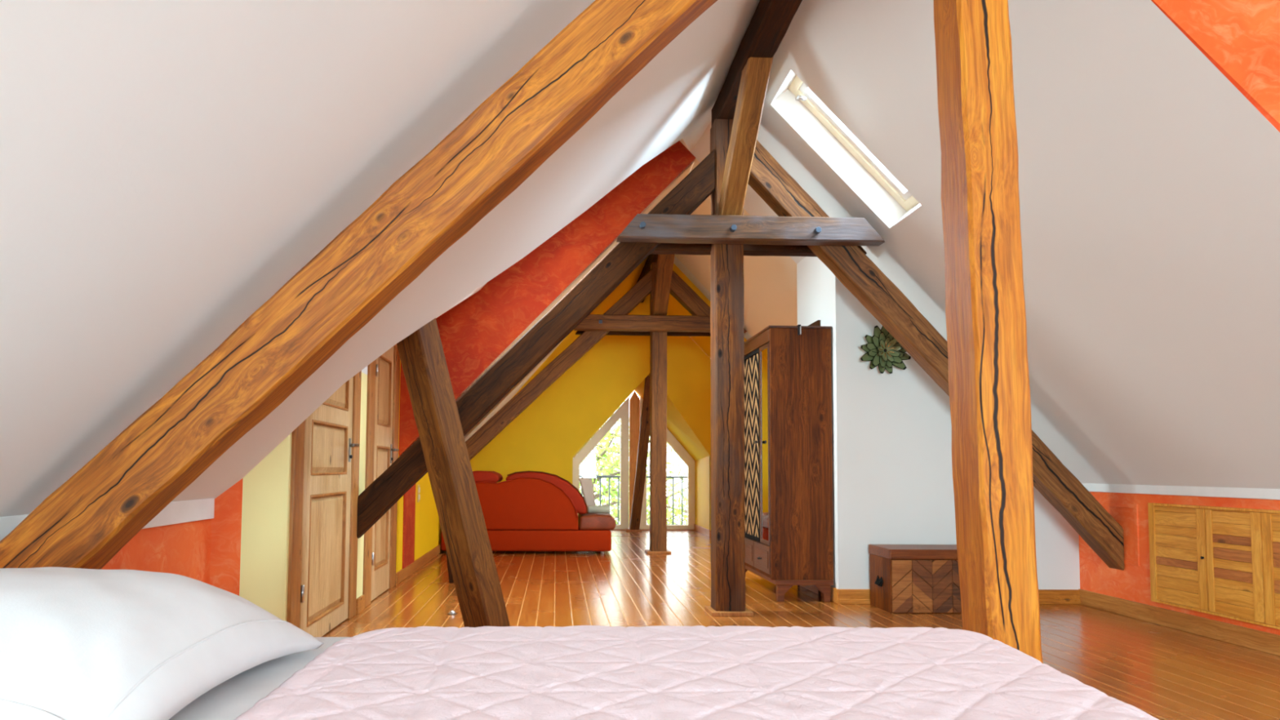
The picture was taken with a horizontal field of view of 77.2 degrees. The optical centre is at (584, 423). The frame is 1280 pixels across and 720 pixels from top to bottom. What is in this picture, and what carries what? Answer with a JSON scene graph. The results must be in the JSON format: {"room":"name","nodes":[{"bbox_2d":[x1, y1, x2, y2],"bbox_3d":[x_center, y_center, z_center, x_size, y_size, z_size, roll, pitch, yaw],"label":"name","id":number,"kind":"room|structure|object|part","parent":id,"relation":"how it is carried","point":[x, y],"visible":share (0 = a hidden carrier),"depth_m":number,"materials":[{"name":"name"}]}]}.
{"room":"bedroom","nodes":[
{"label":"bedroom","id":0,"kind":"room"},
{"bbox_2d":[99,519,211,584],"bbox_3d":[-1.664,0.605,-0.083,0.120,0.760,7.620,1,-3,-2],"label":"wall","id":1,"kind":"structure","parent":0,"point":[184,548],"depth_m":3.34,"materials":[{"name":"orange paint"}]},
{"bbox_2d":[0,497,214,538],"bbox_3d":[-1.653,0.182,-0.071,0.135,0.095,7.595,1,-3,-2],"label":"trim","id":2,"kind":"structure","parent":1,"relation":"on","point":[185,511],"depth_m":3.36,"materials":[{"name":"white paint"}]},
{"bbox_2d":[208,478,243,595],"bbox_3d":[-1.750,0.726,3.806,0.220,0.950,0.200,1,-3,-2],"label":"wall","id":3,"kind":"structure","parent":0,"point":[226,523],"depth_m":3.77,"materials":[{"name":"orange paint"}]},
{"bbox_2d":[239,357,441,621],"bbox_3d":[-1.752,0.074,7.816,0.245,2.700,7.930,1,-3,-2],"label":"wall","id":4,"kind":"structure","parent":0,"point":[266,488],"depth_m":4.01,"materials":[{"name":"yellow paint"}]},
{"bbox_2d":[286,370,361,636],"bbox_3d":[-1.552,0.207,4.794,0.186,2.100,1.360,1,-3,-2],"label":"door","id":5,"kind":"structure","parent":4,"relation":"in","point":[322,556],"depth_m":4.74,"materials":[{"name":"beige wood"}]},
{"bbox_3d":[-1.550,0.777,4.777,0.026,0.720,0.760,1,-3,-2],"label":"panel","id":6,"kind":"part","parent":5,"relation":"part of","materials":[{"name":"brown wood"}]},
{"bbox_3d":[-1.542,0.777,4.778,0.034,0.720,0.760,1,-3,-2],"label":"panel moulding","id":7,"kind":"part","parent":5,"relation":"part of","materials":[{"name":"orange wood"}]},
{"bbox_3d":[-1.546,0.153,4.812,0.026,0.310,0.760,1,-3,-2],"label":"panel","id":8,"kind":"part","parent":5,"relation":"part of","materials":[{"name":"brown wood"}]},
{"bbox_3d":[-1.538,0.153,4.813,0.034,0.310,0.760,1,-3,-2],"label":"panel moulding","id":9,"kind":"part","parent":5,"relation":"part of","materials":[{"name":"orange wood"}]},
{"bbox_3d":[-1.542,-0.351,4.841,0.026,0.500,0.760,1,-3,-2],"label":"panel","id":10,"kind":"part","parent":5,"relation":"part of","materials":[{"name":"brown wood"}]},
{"bbox_3d":[-1.534,-0.351,4.841,0.034,0.500,0.760,1,-3,-2],"label":"panel moulding","id":11,"kind":"part","parent":5,"relation":"part of","materials":[{"name":"orange wood"}]},
{"bbox_3d":[-1.505,0.172,5.187,0.066,0.155,0.158,1,-3,-2],"label":"handle","id":12,"kind":"part","parent":5,"relation":"part of","materials":[{"name":"metal"}]},
{"bbox_2d":[355,595,364,613],"bbox_3d":[-1.551,1.250,5.540,0.018,0.100,0.185,1,-3,-2],"label":"baseboard","id":13,"kind":"structure","parent":4,"relation":"attached to","point":[360,602],"depth_m":5.51,"materials":[{"name":"brown wood"}]},
{"bbox_2d":[362,343,399,607],"bbox_3d":[-1.603,0.289,6.261,0.186,2.100,1.100,1,-3,-2],"label":"door","id":14,"kind":"structure","parent":4,"relation":"in","point":[380,547],"depth_m":6.25,"materials":[{"name":"orange wood"}]},
{"bbox_3d":[-1.601,0.649,6.256,0.026,0.940,0.470,1,-3,-2],"label":"panel","id":15,"kind":"part","parent":14,"relation":"part of","materials":[{"name":"brown wood"}]},
{"bbox_3d":[-1.593,0.649,6.256,0.034,0.940,0.470,1,-3,-2],"label":"panel moulding","id":16,"kind":"part","parent":14,"relation":"part of","materials":[{"name":"orange wood"}]},
{"bbox_3d":[-1.595,-0.249,6.306,0.026,0.540,0.470,1,-3,-2],"label":"panel","id":17,"kind":"part","parent":14,"relation":"part of","materials":[{"name":"brown wood"}]},
{"bbox_3d":[-1.587,-0.249,6.306,0.034,0.540,0.470,1,-3,-2],"label":"panel moulding","id":18,"kind":"part","parent":14,"relation":"part of","materials":[{"name":"orange wood"}]},
{"bbox_3d":[-1.552,0.245,6.505,0.066,0.155,0.158,1,-3,-2],"label":"handle","id":19,"kind":"part","parent":14,"relation":"part of","materials":[{"name":"metal"}]},
{"bbox_2d":[402,484,415,568],"bbox_3d":[-1.675,0.842,7.385,0.132,1.120,0.550,1,-3,-2],"label":"trim","id":20,"kind":"structure","parent":4,"relation":"attached to","point":[409,498],"depth_m":7.34,"materials":[{"name":"red paint"}]},
{"bbox_2d":[417,484,420,502],"bbox_3d":[-1.629,0.689,7.871,0.016,0.170,0.090,1,-3,-2],"label":"light switch","id":21,"kind":"object","parent":4,"relation":"attached to","point":[418,486],"visible":1,"depth_m":7.84,"materials":[{"name":"beige plastic"}]},
{"bbox_2d":[395,542,442,585],"bbox_3d":[-1.682,1.456,9.240,0.018,0.100,4.940,1,-3,-2],"label":"baseboard","id":22,"kind":"structure","parent":4,"relation":"attached to","point":[404,573],"depth_m":7.78,"materials":[{"name":"brown wood"}]},
{"bbox_2d":[0,0,758,516],"bbox_3d":[-0.305,-1.263,3.617,2.820,3.249,14.700,1,-3,-2],"label":"ceiling","id":23,"kind":"structure","parent":0,"point":[166,166],"depth_m":2.03,"materials":[{"name":"white paint"}]},
{"bbox_2d":[398,140,695,456],"bbox_3d":[-0.427,-1.071,7.060,2.820,3.249,0.100,1,-3,-2],"label":"wall","id":24,"kind":"structure","parent":0,"point":[475,331],"depth_m":7.02,"materials":[{"name":"red paint"}]},
{"bbox_2d":[470,294,711,537],"bbox_3d":[0.754,-0.178,12.584,5.580,3.772,1.380,1,-3,-2],"label":"wall","id":25,"kind":"structure","parent":0,"point":[546,437],"depth_m":11.90,"materials":[{"name":"yellow paint"}]},
{"bbox_2d":[572,396,629,528],"bbox_3d":[0.259,0.643,13.147,0.945,2.177,0.070,1,-3,-2],"label":"window","id":26,"kind":"structure","parent":25,"relation":"in","point":[622,413],"depth_m":13.12,"materials":[{"name":"white wood"}]},
{"bbox_2d":[609,528,695,530],"bbox_3d":[0.799,1.734,13.020,2.035,0.022,0.100,1,-3,-2],"label":"trim","id":27,"kind":"structure","parent":25,"relation":"attached to","point":[613,529],"depth_m":13.00,"materials":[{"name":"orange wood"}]},
{"bbox_2d":[628,391,639,528],"bbox_3d":[0.823,0.595,13.155,0.164,2.267,0.100,1,-3,-2],"label":"window post","id":28,"kind":"object","parent":27,"relation":"on","point":[634,401],"visible":0.61,"depth_m":13.13,"materials":[{"name":"brown wood"}]},
{"bbox_2d":[640,395,694,529],"bbox_3d":[1.366,0.646,13.186,0.910,2.192,0.070,1,-3,-2],"label":"window","id":29,"kind":"structure","parent":25,"relation":"in","point":[672,441],"depth_m":13.14,"materials":[{"name":"white wood"}]},
{"bbox_2d":[693,524,711,537],"bbox_3d":[0.865,1.653,12.437,5.335,0.100,1.318,1,-3,-2],"label":"baseboard","id":30,"kind":"structure","parent":25,"relation":"attached to","point":[698,528],"depth_m":12.37,"materials":[{"name":"brown wood"}]},
{"bbox_2d":[510,256,746,399],"bbox_3d":[0.825,-0.703,10.681,5.580,2.935,2.480,1,-3,-2],"label":"ceiling","id":31,"kind":"structure","parent":0,"point":[675,308],"depth_m":10.58,"materials":[{"name":"yellow paint"}]},
{"bbox_2d":[673,255,751,340],"bbox_3d":[2.268,-0.776,9.769,2.760,2.870,0.250,1,-3,-2],"label":"ceiling","id":32,"kind":"structure","parent":0,"point":[692,278],"depth_m":9.79,"materials":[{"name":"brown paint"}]},
{"bbox_2d":[674,158,797,337],"bbox_3d":[2.317,-0.854,8.377,2.760,2.870,2.540,1,-3,-2],"label":"wall","id":33,"kind":"structure","parent":0,"point":[770,282],"depth_m":8.21,"materials":[{"name":"beige paint"}]},
{"bbox_2d":[322,530,1279,719],"bbox_3d":[1.019,1.340,4.587,5.880,0.150,17.030,1,-3,-2],"label":"floor","id":34,"kind":"structure","parent":0,"point":[1165,673],"depth_m":5.40,"materials":[{"name":"brown wood"}]},
{"bbox_2d":[168,636,351,719],"bbox_3d":[-0.301,0.770,1.119,2.610,0.584,1.800,1,-3,-2],"label":"bed","id":35,"kind":"object","parent":34,"relation":"on","point":[236,695],"visible":0.03,"depth_m":1.51,"materials":[{"name":"white fabric"}]},
{"bbox_2d":[0,566,323,719],"bbox_3d":[-0.999,0.377,1.437,0.800,0.228,0.800,0,-3,2],"label":"pillow","id":36,"kind":"object","parent":35,"relation":"on","point":[76,643],"visible":1,"depth_m":1.27,"materials":[{"name":"white fabric"}]},
{"bbox_2d":[234,625,1159,719],"bbox_3d":[0.252,0.750,1.175,1.632,0.570,1.855,1,-3,-2],"label":"quilt","id":37,"kind":"object","parent":35,"relation":"on","point":[577,672],"visible":1,"depth_m":1.53,"materials":[{"name":"pink fabric"}]},
{"bbox_2d":[445,549,453,582],"bbox_3d":[-1.202,0.669,6.986,0.217,1.427,0.074,1,-3,-3],"label":"leaning post","id":38,"kind":"object","parent":34,"relation":"on","point":[450,575],"visible":0.06,"depth_m":6.92,"materials":[{"name":"brown wood"}]},
{"bbox_2d":[447,609,456,614],"bbox_3d":[-0.902,1.288,5.458,0.062,0.026,0.062,1,-3,-2],"label":"door stop","id":39,"kind":"object","parent":34,"relation":"on","point":[451,611],"visible":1,"depth_m":5.44,"materials":[{"name":"metal"}]},
{"bbox_2d":[397,317,510,627],"bbox_3d":[-0.717,0.266,4.429,0.693,1.952,0.242,1,-3,-2],"label":"leaning post","id":40,"kind":"object","parent":34,"relation":"on","point":[469,553],"visible":0.84,"depth_m":4.36,"materials":[{"name":"brown wood"}]},
{"bbox_2d":[440,471,616,554],"bbox_3d":[-0.658,1.060,9.786,2.035,0.966,0.947,1,-3,-2],"label":"sofa","id":41,"kind":"object","parent":34,"relation":"on","point":[528,510],"visible":0.85,"depth_m":9.33,"materials":[{"name":"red fabric"}]},
{"bbox_2d":[472,471,502,482],"bbox_3d":[-1.241,0.646,9.732,0.452,0.140,0.780,1,-3,-2],"label":"cushion","id":42,"kind":"object","parent":41,"relation":"on","point":[479,476],"depth_m":9.35,"materials":[{"name":"red fabric"}]},
{"bbox_3d":[-0.860,0.935,9.378,1.586,0.612,0.120,1,-3,-2],"label":"panel","id":43,"kind":"part","parent":41,"relation":"part of","materials":[{"name":"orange fabric"}]},
{"bbox_2d":[506,471,586,514],"bbox_3d":[-0.457,0.835,9.756,0.958,0.494,0.765,1,-3,-2],"label":"backrest","id":44,"kind":"object","parent":41,"relation":"on","point":[525,495],"depth_m":9.34,"materials":[{"name":"red fabric"}]},
{"bbox_2d":[578,478,595,506],"bbox_3d":[0.038,0.899,10.073,0.221,0.418,0.300,1,-3,-2],"label":"cushion","id":45,"kind":"object","parent":41,"relation":"on","point":[586,484],"visible":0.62,"depth_m":9.93,"materials":[{"name":"beige fabric"}]},
{"bbox_2d":[577,512,616,529],"bbox_3d":[0.142,1.182,9.797,0.432,0.175,0.888,1,-3,-2],"label":"seat cushion","id":46,"kind":"object","parent":41,"relation":"on","point":[586,521],"depth_m":9.36,"materials":[{"name":"red fabric"}]},
{"bbox_2d":[587,505,609,513],"bbox_3d":[0.175,1.029,9.570,0.265,0.095,0.092,1,-3,-2],"label":"bolster","id":47,"kind":"object","parent":41,"relation":"on","point":[591,508],"visible":1,"depth_m":9.53,"materials":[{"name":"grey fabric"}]},
{"bbox_2d":[625,375,649,531],"bbox_3d":[0.864,0.496,12.469,0.272,2.414,1.076,1,-3,-9],"label":"leaning post","id":48,"kind":"object","parent":34,"relation":"on","point":[644,434],"visible":0.87,"depth_m":12.41,"materials":[{"name":"orange wood"}]},
{"bbox_3d":[0.788,1.710,12.821,0.250,0.028,0.200,1,-3,-2],"label":"plate","id":49,"kind":"part","parent":48,"relation":"part of","materials":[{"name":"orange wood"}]},
{"bbox_2d":[644,262,671,554],"bbox_3d":[0.889,-0.197,9.623,0.290,3.480,0.250,1,-3,-2],"label":"wooden post","id":50,"kind":"object","parent":34,"relation":"on","point":[658,340],"visible":0.82,"depth_m":9.52,"materials":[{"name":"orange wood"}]},
{"bbox_2d":[465,270,651,460],"bbox_3d":[-0.429,-0.567,9.586,2.460,2.596,0.168,1,-3,-2],"label":"brace","id":51,"kind":"object","parent":50,"relation":"attached to","point":[642,289],"visible":0.84,"depth_m":9.51,"materials":[{"name":"brown wood"}]},
{"bbox_2d":[575,330,710,336],"bbox_3d":[0.897,-1.173,9.810,2.021,0.186,0.121,1,-3,-2],"label":"beam","id":52,"kind":"structure","parent":50,"relation":"attached to","point":[578,332],"depth_m":9.76,"materials":[{"name":"brown wood"}]},
{"bbox_2d":[636,253,657,302],"bbox_3d":[0.866,-1.990,10.253,0.172,0.177,3.480,1,-3,-2],"label":"ridge purlin","id":53,"kind":"object","parent":50,"relation":"on","point":[651,258],"visible":0.2,"depth_m":10.00,"materials":[{"name":"brown wood"}]},
{"bbox_3d":[0.877,1.526,9.527,0.290,0.028,0.250,1,-3,-2],"label":"plate","id":54,"kind":"part","parent":50,"relation":"part of","materials":[{"name":"orange wood"}]},
{"bbox_2d":[573,314,746,333],"bbox_3d":[0.904,-1.189,9.517,2.050,0.186,0.138,1,-3,-2],"label":"beam","id":55,"kind":"structure","parent":50,"relation":"attached to","point":[593,322],"depth_m":9.46,"materials":[{"name":"brown wood"}]},
{"bbox_2d":[652,253,674,315],"bbox_3d":[0.914,-1.651,9.148,0.179,0.790,0.891,1,-3,-2],"label":"brace","id":56,"kind":"object","parent":50,"relation":"attached to","point":[664,271],"visible":0.7,"depth_m":9.21,"materials":[{"name":"brown wood"}]},
{"bbox_2d":[669,271,744,342],"bbox_3d":[2.303,-0.466,9.678,2.670,2.906,0.167,1,-3,-2],"label":"brace","id":57,"kind":"object","parent":50,"relation":"attached to","point":[680,291],"visible":0.15,"depth_m":9.62,"materials":[{"name":"brown wood"}]},
{"bbox_2d":[704,118,753,616],"bbox_3d":[1.017,-0.417,5.671,0.285,3.480,0.270,1,-3,-2],"label":"wooden post","id":58,"kind":"object","parent":34,"relation":"on","point":[726,261],"visible":0.84,"depth_m":5.57,"materials":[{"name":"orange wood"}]},
{"bbox_2d":[356,150,714,538],"bbox_3d":[-0.327,-0.563,5.612,2.472,2.769,0.168,1,-3,-2],"label":"brace","id":59,"kind":"object","parent":58,"relation":"attached to","point":[383,493],"visible":0.76,"depth_m":5.54,"materials":[{"name":"brown wood"}]},
{"bbox_3d":[1.005,1.306,5.575,0.285,0.028,0.270,1,-3,-2],"label":"plate","id":60,"kind":"part","parent":58,"relation":"part of","materials":[{"name":"orange wood"}]},
{"bbox_2d":[719,57,772,215],"bbox_3d":[1.048,-1.869,5.154,0.152,0.919,0.997,1,-3,-3],"label":"brace","id":61,"kind":"object","parent":58,"relation":"attached to","point":[755,73],"visible":0.8,"depth_m":5.17,"materials":[{"name":"brown wood"}]},
{"bbox_2d":[616,213,884,246],"bbox_3d":[1.152,-1.345,5.539,1.856,0.174,0.170,1,-3,-2],"label":"beam","id":62,"kind":"structure","parent":58,"relation":"attached to","point":[643,228],"depth_m":5.50,"materials":[{"name":"brown wood"}]},
{"bbox_2d":[711,0,802,126],"bbox_3d":[1.189,-2.497,1.143,0.175,0.178,9.520,1,-3,-2],"label":"ridge purlin","id":63,"kind":"object","parent":58,"relation":"on","point":[770,20],"visible":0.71,"depth_m":4.69,"materials":[{"name":"brown wood"}]},
{"bbox_2d":[651,242,866,256],"bbox_3d":[1.149,-1.327,5.855,1.819,0.175,0.130,1,-3,-2],"label":"beam","id":64,"kind":"structure","parent":58,"relation":"attached to","point":[664,248],"depth_m":5.80,"materials":[{"name":"brown wood"}]},
{"bbox_2d":[748,140,1124,569],"bbox_3d":[2.430,-0.562,5.709,2.705,3.156,0.173,1,-3,-2],"label":"brace","id":65,"kind":"object","parent":58,"relation":"attached to","point":[1058,486],"visible":0.65,"depth_m":5.64,"materials":[{"name":"brown wood"}]},
{"bbox_2d":[743,324,833,601],"bbox_3d":[1.620,0.331,6.759,0.524,2.116,1.332,1,-3,-2],"label":"wardrobe","id":66,"kind":"object","parent":34,"relation":"on","point":[788,369],"visible":0.84,"depth_m":6.14,"materials":[{"name":"brown wood"}]},
{"bbox_3d":[1.380,1.094,6.960,0.006,0.132,0.663,1,-3,-2],"label":"drawer panel","id":67,"kind":"part","parent":66,"relation":"part of","materials":[{"name":"brown wood"}]},
{"bbox_3d":[1.395,1.094,6.960,0.028,0.212,0.743,1,-3,-2],"label":"drawer","id":68,"kind":"part","parent":66,"relation":"part of","materials":[{"name":"brown wood"}]},
{"bbox_3d":[1.409,0.188,6.764,0.028,1.560,0.670,1,-3,-2],"label":"door","id":69,"kind":"part","parent":66,"relation":"part of","materials":[{"name":"black paint"}]},
{"bbox_3d":[1.417,-0.651,6.811,0.024,0.100,1.240,1,-3,-2],"label":"cornice","id":70,"kind":"part","parent":66,"relation":"part of","materials":[{"name":"brown wood"}]},
{"bbox_3d":[1.401,1.059,6.340,0.006,0.132,0.408,1,-3,-2],"label":"drawer panel","id":71,"kind":"part","parent":66,"relation":"part of","materials":[{"name":"brown wood"}]},
{"bbox_3d":[1.417,1.060,6.341,0.028,0.212,0.488,1,-3,-2],"label":"drawer","id":72,"kind":"part","parent":66,"relation":"part of","materials":[{"name":"brown wood"}]},
{"bbox_2d":[760,347,768,541],"bbox_3d":[1.423,0.161,6.286,0.007,1.500,0.218,1,-3,-2],"label":"mirror","id":73,"kind":"object","parent":66,"relation":"attached to","point":[764,351],"depth_m":6.30,"materials":[{"name":"yellow mirror"}]},
{"bbox_3d":[1.426,0.161,6.286,0.028,1.560,0.278,1,-3,-2],"label":"door","id":74,"kind":"part","parent":66,"relation":"part of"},
{"bbox_3d":[1.524,1.288,6.078,0.123,0.127,0.045,1,-3,-2],"label":"leg","id":75,"kind":"part","parent":66,"relation":"part of","materials":[{"name":"brown wood"}]},
{"bbox_3d":[1.646,1.242,6.714,0.440,0.038,1.324,1,-3,-2],"label":"plinth rail","id":76,"kind":"part","parent":66,"relation":"part of","materials":[{"name":"brown wood"}]},
{"bbox_3d":[1.806,1.291,6.088,0.123,0.127,0.045,1,-3,-2],"label":"leg","id":77,"kind":"part","parent":66,"relation":"part of","materials":[{"name":"brown wood"}]},
{"bbox_2d":[868,544,959,613],"bbox_3d":[2.570,1.121,5.809,0.914,0.446,0.384,1,-3,-2],"label":"storage chest","id":78,"kind":"object","parent":34,"relation":"on","point":[904,578],"visible":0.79,"depth_m":5.62,"materials":[{"name":"orange wood"}]},
{"bbox_3d":[2.128,1.140,5.792,0.029,0.069,0.114,1,-3,-2],"label":"handle","id":79,"kind":"part","parent":78,"relation":"part of","materials":[{"name":"black paint"}]},
{"bbox_3d":[2.583,0.933,5.820,0.892,0.069,0.384,1,-3,-2],"label":"lid","id":80,"kind":"part","parent":78,"relation":"part of","materials":[{"name":"brown wood"}]},
{"bbox_2d":[931,0,1044,663],"bbox_3d":[1.193,-0.598,2.404,0.174,3.481,0.181,-1,-3,-2],"label":"wooden pillar","id":81,"kind":"structure","parent":34,"relation":"on","point":[1001,584],"depth_m":2.32,"materials":[{"name":"brown wood"}]},
{"bbox_2d":[0,0,717,568],"bbox_3d":[-0.313,-0.799,2.439,2.770,2.971,0.173,1,-3,-2],"label":"beam","id":82,"kind":"structure","parent":81,"relation":"attached to","point":[381,251],"depth_m":2.33,"materials":[{"name":"brown wood"}]},
{"bbox_2d":[796,256,1079,589],"bbox_3d":[2.826,-0.026,6.590,1.853,2.828,0.970,1,-3,-2],"label":"wall","id":83,"kind":"structure","parent":0,"point":[894,482],"depth_m":6.08,"materials":[{"name":"white paint"}]},
{"bbox_2d":[799,320,821,595],"bbox_3d":[1.887,0.283,6.710,0.030,2.210,0.610,1,-3,-2],"label":"trim","id":84,"kind":"structure","parent":83,"relation":"attached to","point":[817,322],"depth_m":6.48,"materials":[{"name":"brown wood"}]},
{"bbox_2d":[860,325,911,373],"bbox_3d":[2.272,-0.566,6.045,0.383,0.383,0.136,1,-3,-2],"label":"succulent plant","id":85,"kind":"object","parent":83,"relation":"attached to","point":[882,349],"visible":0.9,"depth_m":6.03,"materials":[{"name":"green plant"}]},
{"bbox_2d":[800,585,1080,604],"bbox_3d":[2.808,1.331,6.501,1.871,0.108,0.996,1,-3,-2],"label":"baseboard","id":86,"kind":"structure","parent":83,"relation":"attached to","point":[837,596],"depth_m":6.03,"materials":[{"name":"brown wood"}]},
{"bbox_2d":[695,0,1279,488],"bbox_3d":[2.195,-1.600,1.750,3.480,3.619,10.760,1,-3,-2],"label":"ceiling","id":87,"kind":"structure","parent":0,"point":[1149,198],"depth_m":4.13,"materials":[{"name":"white paint"}]},
{"bbox_2d":[770,70,921,228],"bbox_3d":[1.810,-1.889,5.293,1.032,1.057,0.485,1,-3,-2],"label":"skylight","id":88,"kind":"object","parent":87,"relation":"attached to","point":[794,112],"depth_m":5.53,"materials":[{"name":"white paint"}]},
{"bbox_2d":[788,75,919,211],"bbox_3d":[1.849,-1.927,5.296,0.864,0.895,0.485,1,-3,-2],"label":"window","id":89,"kind":"structure","parent":88,"relation":"attached to","point":[802,93],"depth_m":5.46,"materials":[{"name":"white paint"}]},
{"bbox_2d":[1078,491,1279,635],"bbox_3d":[3.892,0.808,4.116,0.120,0.900,15.630,1,-3,-2],"label":"wall","id":90,"kind":"structure","parent":0,"point":[1132,583],"depth_m":5.49,"materials":[{"name":"orange paint"}]},
{"bbox_2d":[1101,502,1139,565],"bbox_3d":[3.781,0.773,5.643,0.016,0.420,0.360,1,-3,-2],"label":"trim","id":91,"kind":"structure","parent":90,"relation":"attached to","point":[1136,562],"depth_m":5.49,"materials":[{"name":"orange paint"}]},
{"bbox_2d":[1079,589,1279,656],"bbox_3d":[3.903,1.072,1.777,0.016,0.112,8.590,1,-3,-2],"label":"baseboard","id":92,"kind":"structure","parent":90,"relation":"attached to","point":[1251,638],"depth_m":5.01,"materials":[{"name":"brown wood"}]},
{"bbox_2d":[1080,483,1279,499],"bbox_3d":[3.991,0.209,1.247,0.132,0.072,9.830,1,-3,-2],"label":"trim","id":93,"kind":"structure","parent":90,"relation":"attached to","point":[1228,492],"depth_m":5.01,"materials":[{"name":"white paint"}]},
{"bbox_2d":[1147,502,1279,629],"bbox_3d":[3.817,0.800,4.340,0.054,0.650,2.000,1,-3,-2],"label":"cabinet","id":94,"kind":"object","parent":90,"relation":"attached to","point":[1202,571],"visible":1,"depth_m":4.79,"materials":[{"name":"wood"}]},
{"bbox_3d":[3.787,0.841,5.080,0.022,0.616,0.415,1,-3,-2],"label":"door","id":95,"kind":"part","parent":94,"relation":"part of","materials":[{"name":"orange wood"}]},
{"bbox_3d":[3.801,0.819,4.675,0.022,0.616,0.384,1,-3,-2],"label":"door","id":96,"kind":"part","parent":94,"relation":"part of","materials":[{"name":"orange wood"}]},
{"bbox_3d":[3.815,0.797,4.279,0.022,0.616,0.398,1,-3,-2],"label":"door","id":97,"kind":"part","parent":94,"relation":"part of","materials":[{"name":"orange wood"}]},
{"bbox_2d":[1151,0,1279,132],"bbox_3d":[2.973,-0.712,3.011,2.020,2.000,0.100,1,-3,-2],"label":"wall","id":98,"kind":"structure","parent":0,"point":[1241,38],"depth_m":2.98,"materials":[{"name":"orange paint"}]},
{"label":"outside","id":99,"kind":"structure","parent":0,"visible":0},
{"bbox_3d":[3.448,9.494,42.186,90.000,0.200,55.000,1,-3,-2],"label":"ground","id":100,"kind":"structure","parent":99,"visible":0},
{"bbox_2d":[577,395,687,524],"bbox_3d":[1.436,2.989,23.162,5.772,10.646,5.532,2,-4,-29],"label":"tree","id":101,"kind":"object","parent":100,"relation":"on","point":[671,473],"visible":0.08,"depth_m":23.12,"materials":[{"name":"green plant"}]},
{"bbox_2d":[579,400,687,524],"bbox_3d":[0.450,3.808,19.006,5.022,8.534,5.054,1,-3,-2],"label":"tree","id":102,"kind":"object","parent":100,"relation":"on","point":[594,460],"visible":0.15,"depth_m":18.65,"materials":[{"name":"green plant"}]},
{"bbox_2d":[612,478,687,524],"bbox_3d":[2.839,4.578,18.276,4.740,6.949,5.097,3,-4,-40],"label":"tree","id":103,"kind":"object","parent":100,"relation":"on","point":[648,483],"visible":0.02,"depth_m":18.25,"materials":[{"name":"green plant"}]},
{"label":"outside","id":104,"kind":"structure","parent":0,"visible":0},
{"bbox_3d":[0.813,1.872,13.499,3.200,0.180,0.670,1,-3,-2],"label":"balcony slab","id":105,"kind":"object","parent":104,"visible":0},
{"bbox_2d":[579,475,687,524],"bbox_3d":[0.764,1.330,13.633,2.600,0.877,0.040,1,-3,-2],"label":"balcony railing","id":106,"kind":"object","parent":105,"relation":"on","point":[580,476],"visible":0.19,"depth_m":13.63,"materials":[{"name":"grey metal"}]},
{"bbox_3d":[0.766,0.912,13.656,2.600,0.039,0.040,1,-3,-2],"label":"handrail","id":107,"kind":"part","parent":106,"relation":"part of","materials":[{"name":"grey metal"}]},
{"bbox_3d":[0.761,1.725,13.611,2.600,0.025,0.024,1,-3,-2],"label":"rail","id":108,"kind":"part","parent":106,"relation":"part of","materials":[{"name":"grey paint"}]}
]}

